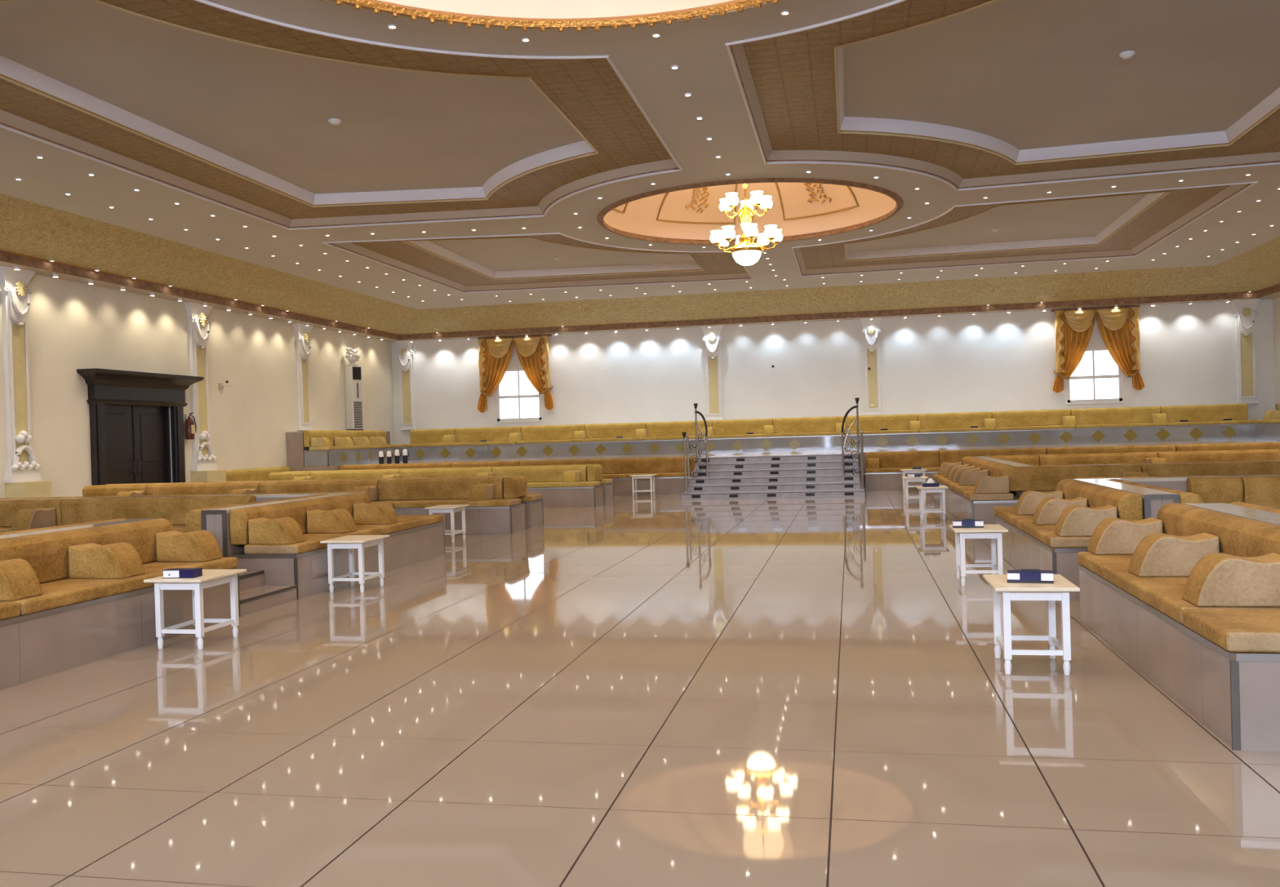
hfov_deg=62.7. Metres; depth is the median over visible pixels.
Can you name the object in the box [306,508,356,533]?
cushion
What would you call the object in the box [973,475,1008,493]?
cushion
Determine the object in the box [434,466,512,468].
cushion
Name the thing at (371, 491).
cushion
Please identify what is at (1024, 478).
cushion
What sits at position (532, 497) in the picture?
seat cushion
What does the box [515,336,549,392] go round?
drape
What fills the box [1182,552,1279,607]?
cushion
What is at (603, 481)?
seat cushion
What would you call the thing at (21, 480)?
pilaster
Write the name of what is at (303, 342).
pilaster
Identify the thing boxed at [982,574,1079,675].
side table
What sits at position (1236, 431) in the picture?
bench base
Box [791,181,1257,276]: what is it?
trim
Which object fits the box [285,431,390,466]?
wall
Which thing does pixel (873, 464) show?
cushion
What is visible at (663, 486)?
bench base
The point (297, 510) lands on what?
cushion
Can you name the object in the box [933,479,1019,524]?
bench base
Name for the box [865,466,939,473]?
seat cushion
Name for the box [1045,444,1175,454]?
cushion
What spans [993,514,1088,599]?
bench base
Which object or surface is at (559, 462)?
cushion
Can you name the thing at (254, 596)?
step
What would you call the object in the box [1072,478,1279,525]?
wall
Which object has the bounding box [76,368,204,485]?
door
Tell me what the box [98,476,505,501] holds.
wall
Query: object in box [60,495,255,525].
cushion
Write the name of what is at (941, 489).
side table
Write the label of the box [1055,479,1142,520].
cushion
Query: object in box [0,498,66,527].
cushion
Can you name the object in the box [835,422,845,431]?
cushion
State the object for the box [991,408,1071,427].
cushion
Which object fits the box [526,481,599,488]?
seat cushion
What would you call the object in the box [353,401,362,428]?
grille
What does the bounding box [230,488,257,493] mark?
cushion
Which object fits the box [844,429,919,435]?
seat cushion
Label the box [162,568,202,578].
tissue box
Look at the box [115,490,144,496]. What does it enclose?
cushion
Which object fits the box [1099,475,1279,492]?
wall
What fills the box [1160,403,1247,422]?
cushion
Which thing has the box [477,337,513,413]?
curtain
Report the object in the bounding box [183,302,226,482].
pilaster
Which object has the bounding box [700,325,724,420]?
pilaster
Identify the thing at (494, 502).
seat cushion
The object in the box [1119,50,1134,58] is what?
smoke detector
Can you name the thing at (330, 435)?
cushion
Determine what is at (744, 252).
chandelier
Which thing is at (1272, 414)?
cushion
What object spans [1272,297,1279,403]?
wall
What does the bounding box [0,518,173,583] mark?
sofa backrest
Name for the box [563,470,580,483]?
cushion
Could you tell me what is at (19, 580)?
cushion
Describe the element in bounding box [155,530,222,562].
cushion
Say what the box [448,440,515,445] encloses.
seat cushion
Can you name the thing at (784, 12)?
recessed light
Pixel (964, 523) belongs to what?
tissue box
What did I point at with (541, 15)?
trim
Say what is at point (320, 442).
cushion
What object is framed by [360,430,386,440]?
cushion
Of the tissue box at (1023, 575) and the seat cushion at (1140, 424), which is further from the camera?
the seat cushion at (1140, 424)
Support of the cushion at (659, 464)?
on the seat cushion at (659, 474)
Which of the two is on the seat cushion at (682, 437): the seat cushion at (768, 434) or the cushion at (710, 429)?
the cushion at (710, 429)
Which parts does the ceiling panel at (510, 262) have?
moulding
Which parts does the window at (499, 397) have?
sill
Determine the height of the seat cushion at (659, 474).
0.095 m
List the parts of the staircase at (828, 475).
post, post, post, rail, curved rail, post, post, curved rail, rail, post, post, post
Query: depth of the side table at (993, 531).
9.91 m
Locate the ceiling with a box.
[0,0,1279,309]
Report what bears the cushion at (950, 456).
on the seat cushion
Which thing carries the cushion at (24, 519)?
on the seat cushion at (2, 530)
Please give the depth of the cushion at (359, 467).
28.94 m
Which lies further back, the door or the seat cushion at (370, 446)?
the seat cushion at (370, 446)
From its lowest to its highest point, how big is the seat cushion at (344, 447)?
0.095 m
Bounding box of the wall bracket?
[217,380,231,388]
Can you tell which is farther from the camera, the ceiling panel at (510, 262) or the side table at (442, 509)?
the ceiling panel at (510, 262)
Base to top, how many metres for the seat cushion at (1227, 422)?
0.095 m
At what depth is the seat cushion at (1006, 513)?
11.60 m
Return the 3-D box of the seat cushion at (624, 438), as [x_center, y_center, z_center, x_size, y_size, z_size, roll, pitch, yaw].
[-0.820,-0.118,32.275,1.918,0.095,0.590,-2,0,11]
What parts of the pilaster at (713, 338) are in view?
panel moulding, inset panel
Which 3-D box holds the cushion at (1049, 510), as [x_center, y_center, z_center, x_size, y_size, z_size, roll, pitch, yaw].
[4.066,0.652,10.188,0.465,0.252,0.270,-2,0,11]
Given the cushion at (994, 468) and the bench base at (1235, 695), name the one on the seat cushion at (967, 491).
the cushion at (994, 468)
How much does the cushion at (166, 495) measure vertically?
0.360 m
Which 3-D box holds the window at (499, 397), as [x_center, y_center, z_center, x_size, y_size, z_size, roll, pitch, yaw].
[-4.008,-1.598,34.809,1.640,1.780,0.170,-2,0,11]
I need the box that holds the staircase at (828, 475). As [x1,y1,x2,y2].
[680,397,865,500]
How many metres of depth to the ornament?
32.20 m
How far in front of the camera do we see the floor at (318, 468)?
28.55 m
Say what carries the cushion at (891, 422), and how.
on the seat cushion at (911, 431)
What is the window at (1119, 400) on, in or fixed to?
in the wall at (988, 362)
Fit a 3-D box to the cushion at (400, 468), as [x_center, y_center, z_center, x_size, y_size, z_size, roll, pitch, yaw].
[-6.839,0.808,24.981,3.588,0.360,0.195,-2,0,11]
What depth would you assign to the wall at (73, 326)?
24.35 m
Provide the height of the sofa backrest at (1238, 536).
0.360 m
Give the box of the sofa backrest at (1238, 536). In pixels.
[1156,502,1279,557]
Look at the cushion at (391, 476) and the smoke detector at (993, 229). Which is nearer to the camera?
the cushion at (391, 476)
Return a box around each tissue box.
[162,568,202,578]
[906,474,920,477]
[922,478,938,487]
[952,519,983,528]
[1006,568,1053,583]
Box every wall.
[0,274,394,497]
[0,492,364,584]
[0,493,340,525]
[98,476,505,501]
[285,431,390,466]
[391,298,1275,444]
[971,456,1032,497]
[1016,460,1279,497]
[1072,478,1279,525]
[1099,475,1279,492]
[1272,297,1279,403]
[1275,403,1279,410]
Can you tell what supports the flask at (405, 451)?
on the floor at (318, 468)
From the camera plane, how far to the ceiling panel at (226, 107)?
14.36 m
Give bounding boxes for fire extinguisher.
[184,412,196,439]
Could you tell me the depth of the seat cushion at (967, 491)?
14.97 m
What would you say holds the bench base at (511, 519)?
on the floor at (642, 691)
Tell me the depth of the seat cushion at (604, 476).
26.99 m
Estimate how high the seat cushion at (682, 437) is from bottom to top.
0.095 m
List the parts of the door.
handle, cornice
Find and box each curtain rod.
[477,333,551,339]
[1050,305,1139,311]
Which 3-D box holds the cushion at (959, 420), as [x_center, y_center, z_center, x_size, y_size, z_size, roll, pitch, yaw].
[9.165,-0.671,30.626,2.068,0.460,0.195,-2,0,11]
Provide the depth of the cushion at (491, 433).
33.38 m
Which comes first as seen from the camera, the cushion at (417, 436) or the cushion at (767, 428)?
the cushion at (767, 428)
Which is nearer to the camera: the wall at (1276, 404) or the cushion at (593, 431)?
the wall at (1276, 404)
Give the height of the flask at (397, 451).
0.400 m
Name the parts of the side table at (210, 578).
leg, leg, leg, leg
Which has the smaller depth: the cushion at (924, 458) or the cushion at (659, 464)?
the cushion at (924, 458)
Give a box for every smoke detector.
[328,118,341,124]
[991,228,999,231]
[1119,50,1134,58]
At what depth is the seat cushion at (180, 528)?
12.85 m
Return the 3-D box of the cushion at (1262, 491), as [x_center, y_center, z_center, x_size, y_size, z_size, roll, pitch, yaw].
[7.356,0.499,10.828,2.108,0.360,0.195,-2,0,11]
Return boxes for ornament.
[345,346,359,366]
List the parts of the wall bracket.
plate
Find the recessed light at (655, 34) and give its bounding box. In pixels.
[651,32,661,37]
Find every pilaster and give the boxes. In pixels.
[0,266,51,497]
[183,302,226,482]
[293,323,313,431]
[394,340,415,430]
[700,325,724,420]
[859,317,882,415]
[1230,298,1260,404]
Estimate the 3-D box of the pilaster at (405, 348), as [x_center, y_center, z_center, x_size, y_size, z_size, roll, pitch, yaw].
[-7.886,-1.951,35.415,0.681,3.000,0.220,-2,0,11]
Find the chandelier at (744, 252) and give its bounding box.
[710,183,782,265]
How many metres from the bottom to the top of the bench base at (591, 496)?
0.440 m
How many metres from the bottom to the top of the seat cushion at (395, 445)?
0.095 m
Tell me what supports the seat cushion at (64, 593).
on the bench base at (42, 644)
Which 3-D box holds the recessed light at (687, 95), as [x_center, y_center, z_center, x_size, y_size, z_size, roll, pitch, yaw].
[0.600,-4.358,13.105,0.100,0.036,0.100,-2,0,11]
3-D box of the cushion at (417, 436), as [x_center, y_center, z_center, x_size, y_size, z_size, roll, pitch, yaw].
[-6.657,-0.239,33.810,1.518,0.460,0.195,-2,0,11]
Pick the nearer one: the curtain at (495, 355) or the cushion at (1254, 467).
the cushion at (1254, 467)
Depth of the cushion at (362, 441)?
31.07 m
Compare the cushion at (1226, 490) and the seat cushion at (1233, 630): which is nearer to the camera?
the seat cushion at (1233, 630)
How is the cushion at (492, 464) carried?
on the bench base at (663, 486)
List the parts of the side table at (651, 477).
leg, leg, leg, leg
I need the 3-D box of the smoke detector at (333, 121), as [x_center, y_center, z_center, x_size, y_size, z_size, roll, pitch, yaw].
[-4.322,-4.551,14.887,0.180,0.060,0.180,-2,0,11]
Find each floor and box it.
[0,489,1279,886]
[288,440,1279,488]
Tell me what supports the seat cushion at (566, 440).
on the bench base at (1236, 431)
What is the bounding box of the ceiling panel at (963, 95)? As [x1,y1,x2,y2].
[724,0,1279,191]
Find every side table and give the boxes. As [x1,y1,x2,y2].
[143,569,246,649]
[320,535,390,592]
[424,504,469,542]
[629,474,657,497]
[899,468,927,492]
[902,475,928,504]
[915,485,948,519]
[949,524,1008,586]
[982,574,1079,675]
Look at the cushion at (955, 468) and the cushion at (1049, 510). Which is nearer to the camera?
the cushion at (1049, 510)
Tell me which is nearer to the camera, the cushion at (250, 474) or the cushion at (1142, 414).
the cushion at (250, 474)
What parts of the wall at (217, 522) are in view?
frame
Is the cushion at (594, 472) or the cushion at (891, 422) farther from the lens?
the cushion at (891, 422)
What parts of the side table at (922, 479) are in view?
leg, leg, leg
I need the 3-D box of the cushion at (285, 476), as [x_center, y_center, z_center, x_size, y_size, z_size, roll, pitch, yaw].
[-8.230,0.849,24.756,1.048,0.360,0.195,-2,0,11]
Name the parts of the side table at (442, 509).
leg, leg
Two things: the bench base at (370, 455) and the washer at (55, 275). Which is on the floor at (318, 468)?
the bench base at (370, 455)
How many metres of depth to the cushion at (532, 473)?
23.46 m
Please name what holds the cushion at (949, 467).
on the seat cushion at (940, 478)
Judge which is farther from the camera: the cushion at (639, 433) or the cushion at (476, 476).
the cushion at (639, 433)
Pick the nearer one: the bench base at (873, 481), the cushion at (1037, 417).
the bench base at (873, 481)
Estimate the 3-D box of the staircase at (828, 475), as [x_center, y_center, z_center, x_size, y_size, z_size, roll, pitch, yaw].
[3.268,0.098,25.301,4.160,2.265,3.228,-2,0,11]
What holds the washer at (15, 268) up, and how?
attached to the wall at (73, 326)
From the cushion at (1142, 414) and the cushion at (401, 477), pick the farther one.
the cushion at (1142, 414)
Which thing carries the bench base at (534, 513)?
on the floor at (642, 691)
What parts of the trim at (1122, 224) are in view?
moulding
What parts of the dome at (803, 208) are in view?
panel frame, panel frame, panel frame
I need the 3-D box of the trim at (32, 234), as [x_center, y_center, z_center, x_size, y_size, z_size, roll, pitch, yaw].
[1.010,-3.966,13.670,27.200,0.820,39.300,-2,0,11]
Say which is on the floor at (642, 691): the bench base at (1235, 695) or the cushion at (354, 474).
the bench base at (1235, 695)
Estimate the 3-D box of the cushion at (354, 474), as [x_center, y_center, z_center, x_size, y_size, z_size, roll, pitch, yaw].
[-6.618,0.805,24.431,2.218,0.360,0.195,-2,0,11]
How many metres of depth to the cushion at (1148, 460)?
20.35 m
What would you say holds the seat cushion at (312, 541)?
on the bench base at (308, 571)
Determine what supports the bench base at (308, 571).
on the floor at (642, 691)
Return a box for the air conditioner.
[344,365,363,430]
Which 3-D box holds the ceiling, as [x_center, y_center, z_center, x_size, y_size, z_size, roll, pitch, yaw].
[0.832,-4.370,13.599,23.400,0.001,35.900,-2,0,11]
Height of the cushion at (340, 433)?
0.460 m
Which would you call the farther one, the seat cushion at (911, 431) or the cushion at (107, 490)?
the seat cushion at (911, 431)
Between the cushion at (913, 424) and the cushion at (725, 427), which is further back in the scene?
the cushion at (725, 427)
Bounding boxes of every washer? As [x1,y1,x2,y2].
[13,266,20,270]
[53,273,58,277]
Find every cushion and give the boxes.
[0,497,42,499]
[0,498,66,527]
[0,518,125,535]
[0,527,17,533]
[0,557,238,615]
[0,558,42,601]
[0,602,20,620]
[11,507,55,530]
[41,494,199,498]
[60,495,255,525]
[68,542,145,578]
[82,484,150,496]
[106,480,286,484]
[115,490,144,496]
[146,481,261,495]
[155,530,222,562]
[172,524,186,533]
[184,493,328,532]
[199,491,370,504]
[225,468,257,481]
[229,493,369,545]
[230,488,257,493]
[244,527,382,554]
[248,517,304,545]
[253,466,290,480]
[258,479,380,501]
[268,471,311,480]
[281,468,422,472]
[289,477,403,480]
[293,476,311,479]
[303,430,337,447]
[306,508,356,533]
[309,445,355,450]
[309,469,400,479]
[311,437,331,447]
[334,430,362,440]
[334,437,353,446]
[339,464,387,470]
[351,486,377,502]
[352,436,370,445]
[353,502,398,524]
[355,444,380,448]
[355,514,444,535]
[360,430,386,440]
[368,436,386,444]
[370,500,406,507]
[377,476,504,500]
[379,444,403,448]
[382,474,399,478]
[386,462,453,469]
[393,498,520,508]
[399,467,492,478]
[403,443,448,447]
[404,475,511,478]
[409,428,455,444]
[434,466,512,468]
[442,435,455,443]
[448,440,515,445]
[452,461,519,467]
[454,426,520,442]
[469,484,493,501]
[476,472,493,475]
[491,465,587,482]
[503,475,527,498]
[508,432,521,441]
[513,464,591,466]
[514,493,542,502]
[515,439,581,444]
[520,424,585,440]
[520,459,589,466]
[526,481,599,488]
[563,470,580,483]
[573,431,586,439]
[581,437,643,442]
[585,422,645,439]
[586,464,602,481]
[588,456,696,474]
[595,479,612,484]
[602,473,621,478]
[617,472,692,478]
[635,429,646,437]
[642,435,711,440]
[645,420,712,437]
[702,426,713,435]
[710,433,772,438]
[712,418,773,435]
[764,425,773,434]
[772,431,844,436]
[773,416,843,433]
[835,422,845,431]
[844,413,917,431]
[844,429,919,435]
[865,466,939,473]
[866,450,939,468]
[867,457,879,469]
[909,421,919,430]
[917,411,991,429]
[918,427,995,432]
[933,474,947,484]
[937,462,961,475]
[938,448,1046,466]
[942,464,968,478]
[942,479,959,491]
[947,466,975,480]
[952,467,981,482]
[954,485,1013,501]
[958,469,988,485]
[960,456,983,468]
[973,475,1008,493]
[978,460,1013,476]
[983,418,995,427]
[987,454,1039,466]
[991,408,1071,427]
[993,506,1033,528]
[994,425,1075,431]
[1001,463,1142,491]
[1013,490,1062,515]
[1017,519,1091,548]
[1022,490,1054,493]
[1031,497,1087,524]
[1038,452,1157,466]
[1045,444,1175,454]
[1053,505,1116,537]
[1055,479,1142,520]
[1062,416,1075,425]
[1070,406,1160,425]
[1075,422,1166,428]
[1075,473,1279,479]
[1077,551,1279,624]
[1087,517,1162,555]
[1108,479,1204,504]
[1121,471,1148,476]
[1128,533,1219,577]
[1139,461,1279,475]
[1146,457,1166,463]
[1151,413,1167,422]
[1156,448,1279,462]
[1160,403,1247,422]
[1166,420,1255,426]
[1174,442,1279,451]
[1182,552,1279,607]
[1182,608,1279,653]
[1186,476,1243,504]
[1229,502,1279,514]
[1240,475,1279,509]
[1255,419,1279,423]
[1263,409,1279,419]
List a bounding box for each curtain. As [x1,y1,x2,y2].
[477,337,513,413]
[512,336,554,410]
[1052,309,1096,393]
[1095,306,1144,390]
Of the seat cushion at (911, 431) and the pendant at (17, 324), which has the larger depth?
the seat cushion at (911, 431)
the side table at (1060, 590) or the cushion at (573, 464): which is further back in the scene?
the cushion at (573, 464)
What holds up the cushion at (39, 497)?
on the seat cushion
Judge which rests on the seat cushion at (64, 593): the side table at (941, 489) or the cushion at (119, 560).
the cushion at (119, 560)
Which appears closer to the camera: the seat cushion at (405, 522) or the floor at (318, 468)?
the seat cushion at (405, 522)
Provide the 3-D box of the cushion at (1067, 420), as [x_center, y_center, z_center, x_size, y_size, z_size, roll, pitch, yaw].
[12.130,-0.646,29.684,0.270,0.252,0.465,-2,0,11]
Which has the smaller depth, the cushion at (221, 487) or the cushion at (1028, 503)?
the cushion at (1028, 503)
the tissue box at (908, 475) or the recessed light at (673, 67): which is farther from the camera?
the tissue box at (908, 475)
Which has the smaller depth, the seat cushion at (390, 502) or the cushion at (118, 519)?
the cushion at (118, 519)
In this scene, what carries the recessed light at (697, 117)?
in the ceiling
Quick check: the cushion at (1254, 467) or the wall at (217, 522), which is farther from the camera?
the cushion at (1254, 467)
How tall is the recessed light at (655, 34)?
0.036 m
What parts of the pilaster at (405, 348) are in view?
panel moulding, inset panel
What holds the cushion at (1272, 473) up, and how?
on the seat cushion
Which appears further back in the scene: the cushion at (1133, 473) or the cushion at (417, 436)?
the cushion at (417, 436)
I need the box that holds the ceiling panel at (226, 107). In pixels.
[0,0,682,230]
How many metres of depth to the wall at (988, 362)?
32.70 m
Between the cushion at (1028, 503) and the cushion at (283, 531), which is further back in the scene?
the cushion at (1028, 503)
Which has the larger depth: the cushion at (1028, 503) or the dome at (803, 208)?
the dome at (803, 208)
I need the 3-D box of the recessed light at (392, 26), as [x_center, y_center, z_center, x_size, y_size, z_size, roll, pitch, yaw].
[-2.522,-4.252,10.692,0.100,0.036,0.100,-2,0,11]
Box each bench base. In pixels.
[0,567,239,690]
[229,521,445,599]
[303,447,403,466]
[393,503,524,534]
[403,423,1256,461]
[520,499,543,528]
[526,484,603,507]
[600,482,613,503]
[602,476,691,495]
[865,471,937,491]
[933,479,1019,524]
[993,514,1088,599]
[1078,564,1279,751]
[1255,422,1279,439]
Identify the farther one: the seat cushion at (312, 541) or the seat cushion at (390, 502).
the seat cushion at (390, 502)
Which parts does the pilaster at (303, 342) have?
panel moulding, inset panel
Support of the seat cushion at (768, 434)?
on the bench base at (1236, 431)
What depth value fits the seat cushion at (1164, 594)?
6.32 m
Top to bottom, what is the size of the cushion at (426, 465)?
0.400 m
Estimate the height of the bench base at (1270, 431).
0.440 m
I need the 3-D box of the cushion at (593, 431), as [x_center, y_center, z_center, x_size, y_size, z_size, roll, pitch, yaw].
[-0.757,-0.400,32.623,1.918,0.460,0.195,-2,0,11]
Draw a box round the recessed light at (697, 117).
[695,116,702,119]
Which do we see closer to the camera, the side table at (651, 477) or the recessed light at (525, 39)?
the recessed light at (525, 39)
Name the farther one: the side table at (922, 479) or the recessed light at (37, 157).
the side table at (922, 479)
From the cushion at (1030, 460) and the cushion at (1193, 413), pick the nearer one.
the cushion at (1030, 460)
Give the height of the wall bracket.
0.185 m
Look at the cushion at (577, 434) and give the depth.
32.33 m
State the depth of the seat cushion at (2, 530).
13.42 m
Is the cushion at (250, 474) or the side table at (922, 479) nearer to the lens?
the side table at (922, 479)
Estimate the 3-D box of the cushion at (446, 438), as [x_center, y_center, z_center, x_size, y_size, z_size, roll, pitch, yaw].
[-6.069,-0.149,33.347,0.270,0.252,0.465,-2,0,11]
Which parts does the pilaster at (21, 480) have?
panel moulding, inset panel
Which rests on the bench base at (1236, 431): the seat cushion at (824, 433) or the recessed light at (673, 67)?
the seat cushion at (824, 433)
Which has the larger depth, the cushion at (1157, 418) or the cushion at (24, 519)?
the cushion at (1157, 418)
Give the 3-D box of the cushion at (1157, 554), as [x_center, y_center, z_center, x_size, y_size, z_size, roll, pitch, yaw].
[3.345,0.697,6.600,0.465,0.252,0.270,-2,0,11]
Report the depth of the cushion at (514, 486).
17.37 m
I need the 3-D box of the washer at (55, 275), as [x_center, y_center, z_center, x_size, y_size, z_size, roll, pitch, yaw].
[-11.184,-3.221,20.108,0.100,0.070,0.098,-2,0,11]
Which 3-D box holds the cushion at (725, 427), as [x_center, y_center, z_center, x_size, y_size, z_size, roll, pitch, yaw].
[3.114,-0.506,31.844,1.818,0.460,0.195,-2,0,11]
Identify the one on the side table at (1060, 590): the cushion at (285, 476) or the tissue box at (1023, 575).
the tissue box at (1023, 575)
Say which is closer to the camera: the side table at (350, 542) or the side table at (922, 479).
the side table at (350, 542)
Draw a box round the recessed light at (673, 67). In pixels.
[670,65,679,69]
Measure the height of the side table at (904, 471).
0.530 m
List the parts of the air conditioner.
display panel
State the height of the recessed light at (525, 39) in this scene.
0.036 m
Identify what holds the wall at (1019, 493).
on the floor at (642, 691)
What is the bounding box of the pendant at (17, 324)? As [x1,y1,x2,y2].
[15,322,23,327]
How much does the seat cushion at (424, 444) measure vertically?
0.095 m
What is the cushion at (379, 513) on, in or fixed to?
on the seat cushion at (405, 522)
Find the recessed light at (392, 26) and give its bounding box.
[386,23,397,29]
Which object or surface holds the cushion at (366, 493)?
on the seat cushion
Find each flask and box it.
[378,451,385,464]
[386,451,393,463]
[395,449,400,463]
[402,448,408,463]
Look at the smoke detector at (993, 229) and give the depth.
24.48 m
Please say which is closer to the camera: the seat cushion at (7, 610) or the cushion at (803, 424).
the seat cushion at (7, 610)
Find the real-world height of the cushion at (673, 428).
0.460 m
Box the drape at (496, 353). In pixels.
[481,337,513,396]
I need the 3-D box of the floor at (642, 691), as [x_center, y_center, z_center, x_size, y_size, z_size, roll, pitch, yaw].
[1.165,1.447,13.708,27.600,0.150,39.700,-2,0,11]
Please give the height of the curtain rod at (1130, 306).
0.060 m
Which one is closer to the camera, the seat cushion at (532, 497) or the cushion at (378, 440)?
the seat cushion at (532, 497)
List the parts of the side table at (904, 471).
leg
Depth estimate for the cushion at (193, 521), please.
10.51 m
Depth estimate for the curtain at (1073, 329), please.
31.13 m
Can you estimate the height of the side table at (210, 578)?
0.530 m
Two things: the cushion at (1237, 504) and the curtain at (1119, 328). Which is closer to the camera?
the cushion at (1237, 504)
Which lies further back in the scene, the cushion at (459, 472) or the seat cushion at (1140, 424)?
the seat cushion at (1140, 424)
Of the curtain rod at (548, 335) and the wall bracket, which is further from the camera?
the curtain rod at (548, 335)
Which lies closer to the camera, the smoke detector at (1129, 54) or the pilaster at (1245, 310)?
the smoke detector at (1129, 54)
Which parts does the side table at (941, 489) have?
leg, leg, leg, leg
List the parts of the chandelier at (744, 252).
lamp shade, lamp shade, lamp shade, arm, lamp shade, arm, lamp shade, arm, arm, arm, lamp shade, stem, lamp shade, lamp shade, arm, lamp shade, arm, lamp shade, arm, arm, lamp shade, lamp shade, arm, lamp shade, lamp shade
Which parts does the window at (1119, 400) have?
sill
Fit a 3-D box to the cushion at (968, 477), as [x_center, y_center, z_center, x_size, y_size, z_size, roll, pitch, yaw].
[5.507,0.560,17.364,0.465,0.252,0.270,-2,0,11]
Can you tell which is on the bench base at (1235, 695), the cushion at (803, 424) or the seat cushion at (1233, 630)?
the seat cushion at (1233, 630)
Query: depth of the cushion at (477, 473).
23.34 m
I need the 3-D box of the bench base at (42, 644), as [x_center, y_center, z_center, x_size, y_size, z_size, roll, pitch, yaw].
[-4.632,1.374,5.742,0.729,0.440,7.412,-2,0,11]
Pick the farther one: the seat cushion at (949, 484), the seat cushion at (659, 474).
the seat cushion at (659, 474)
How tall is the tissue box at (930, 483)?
0.142 m
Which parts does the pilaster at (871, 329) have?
panel moulding, inset panel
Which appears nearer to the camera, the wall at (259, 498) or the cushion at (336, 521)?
the cushion at (336, 521)
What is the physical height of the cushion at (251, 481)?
0.360 m
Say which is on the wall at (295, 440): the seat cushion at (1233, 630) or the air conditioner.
the air conditioner
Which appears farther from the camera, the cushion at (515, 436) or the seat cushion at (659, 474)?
the cushion at (515, 436)
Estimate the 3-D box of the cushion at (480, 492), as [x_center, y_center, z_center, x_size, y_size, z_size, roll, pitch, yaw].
[-2.587,0.794,17.154,0.270,0.252,0.465,-2,0,11]
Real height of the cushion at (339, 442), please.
0.252 m
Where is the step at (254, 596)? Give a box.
[239,570,297,617]
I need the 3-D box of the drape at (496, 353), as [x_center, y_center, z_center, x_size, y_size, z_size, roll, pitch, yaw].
[-4.702,-2.517,34.673,1.156,1.900,0.219,-2,0,11]
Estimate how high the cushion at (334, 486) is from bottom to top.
0.360 m
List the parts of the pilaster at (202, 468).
panel moulding, inset panel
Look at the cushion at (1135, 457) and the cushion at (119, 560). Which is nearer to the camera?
the cushion at (119, 560)
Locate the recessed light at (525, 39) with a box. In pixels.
[520,36,530,42]
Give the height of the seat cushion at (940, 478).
0.095 m
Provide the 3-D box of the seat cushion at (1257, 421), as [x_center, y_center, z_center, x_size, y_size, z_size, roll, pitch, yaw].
[16.799,-0.592,27.628,0.590,0.095,1.588,-2,0,11]
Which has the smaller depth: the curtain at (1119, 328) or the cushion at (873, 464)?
the cushion at (873, 464)
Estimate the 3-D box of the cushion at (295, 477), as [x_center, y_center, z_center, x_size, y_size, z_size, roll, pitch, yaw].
[-7.834,0.895,24.330,0.270,0.252,0.465,-2,0,11]
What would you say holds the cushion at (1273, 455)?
on the bench base
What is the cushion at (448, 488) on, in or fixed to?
on the seat cushion at (494, 502)
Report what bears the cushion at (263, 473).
on the seat cushion
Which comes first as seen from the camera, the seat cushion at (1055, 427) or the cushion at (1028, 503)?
the cushion at (1028, 503)
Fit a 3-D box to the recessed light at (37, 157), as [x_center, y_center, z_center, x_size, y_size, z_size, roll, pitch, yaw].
[-8.594,-4.108,15.047,0.100,0.036,0.100,-2,0,11]
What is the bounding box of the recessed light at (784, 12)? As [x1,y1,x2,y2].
[780,9,790,15]
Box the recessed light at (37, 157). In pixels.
[35,155,44,159]
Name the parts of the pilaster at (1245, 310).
panel moulding, inset panel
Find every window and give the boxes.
[495,368,542,422]
[1066,347,1124,404]
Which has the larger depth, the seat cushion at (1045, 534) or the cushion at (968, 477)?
the cushion at (968, 477)
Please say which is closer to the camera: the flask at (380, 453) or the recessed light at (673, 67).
the recessed light at (673, 67)
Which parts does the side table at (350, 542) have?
leg, leg, leg, leg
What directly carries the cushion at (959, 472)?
on the seat cushion at (949, 484)
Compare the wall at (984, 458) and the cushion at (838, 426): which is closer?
the wall at (984, 458)
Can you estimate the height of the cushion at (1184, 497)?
0.360 m
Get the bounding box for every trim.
[0,193,1279,342]
[319,0,779,32]
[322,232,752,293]
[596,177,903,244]
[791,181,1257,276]
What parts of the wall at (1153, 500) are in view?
frame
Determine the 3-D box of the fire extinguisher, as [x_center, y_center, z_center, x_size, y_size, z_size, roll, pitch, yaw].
[-10.489,-0.406,24.489,0.203,0.633,0.234,-2,0,11]
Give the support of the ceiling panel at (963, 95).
attached to the ceiling
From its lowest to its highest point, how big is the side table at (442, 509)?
0.530 m
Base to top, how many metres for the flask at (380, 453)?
0.360 m
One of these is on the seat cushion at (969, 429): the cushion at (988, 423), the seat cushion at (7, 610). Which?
the cushion at (988, 423)
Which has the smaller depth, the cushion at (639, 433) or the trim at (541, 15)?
the trim at (541, 15)
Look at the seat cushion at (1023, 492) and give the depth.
15.24 m
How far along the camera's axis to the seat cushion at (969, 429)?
29.99 m
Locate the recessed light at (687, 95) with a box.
[684,93,692,97]
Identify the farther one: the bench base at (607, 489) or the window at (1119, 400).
the window at (1119, 400)
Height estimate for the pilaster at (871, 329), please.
3.000 m
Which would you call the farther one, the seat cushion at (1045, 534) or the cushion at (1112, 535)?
the seat cushion at (1045, 534)
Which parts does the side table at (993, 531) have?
leg, leg, leg, leg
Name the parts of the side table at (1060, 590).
leg, leg, leg, leg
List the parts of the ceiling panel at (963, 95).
moulding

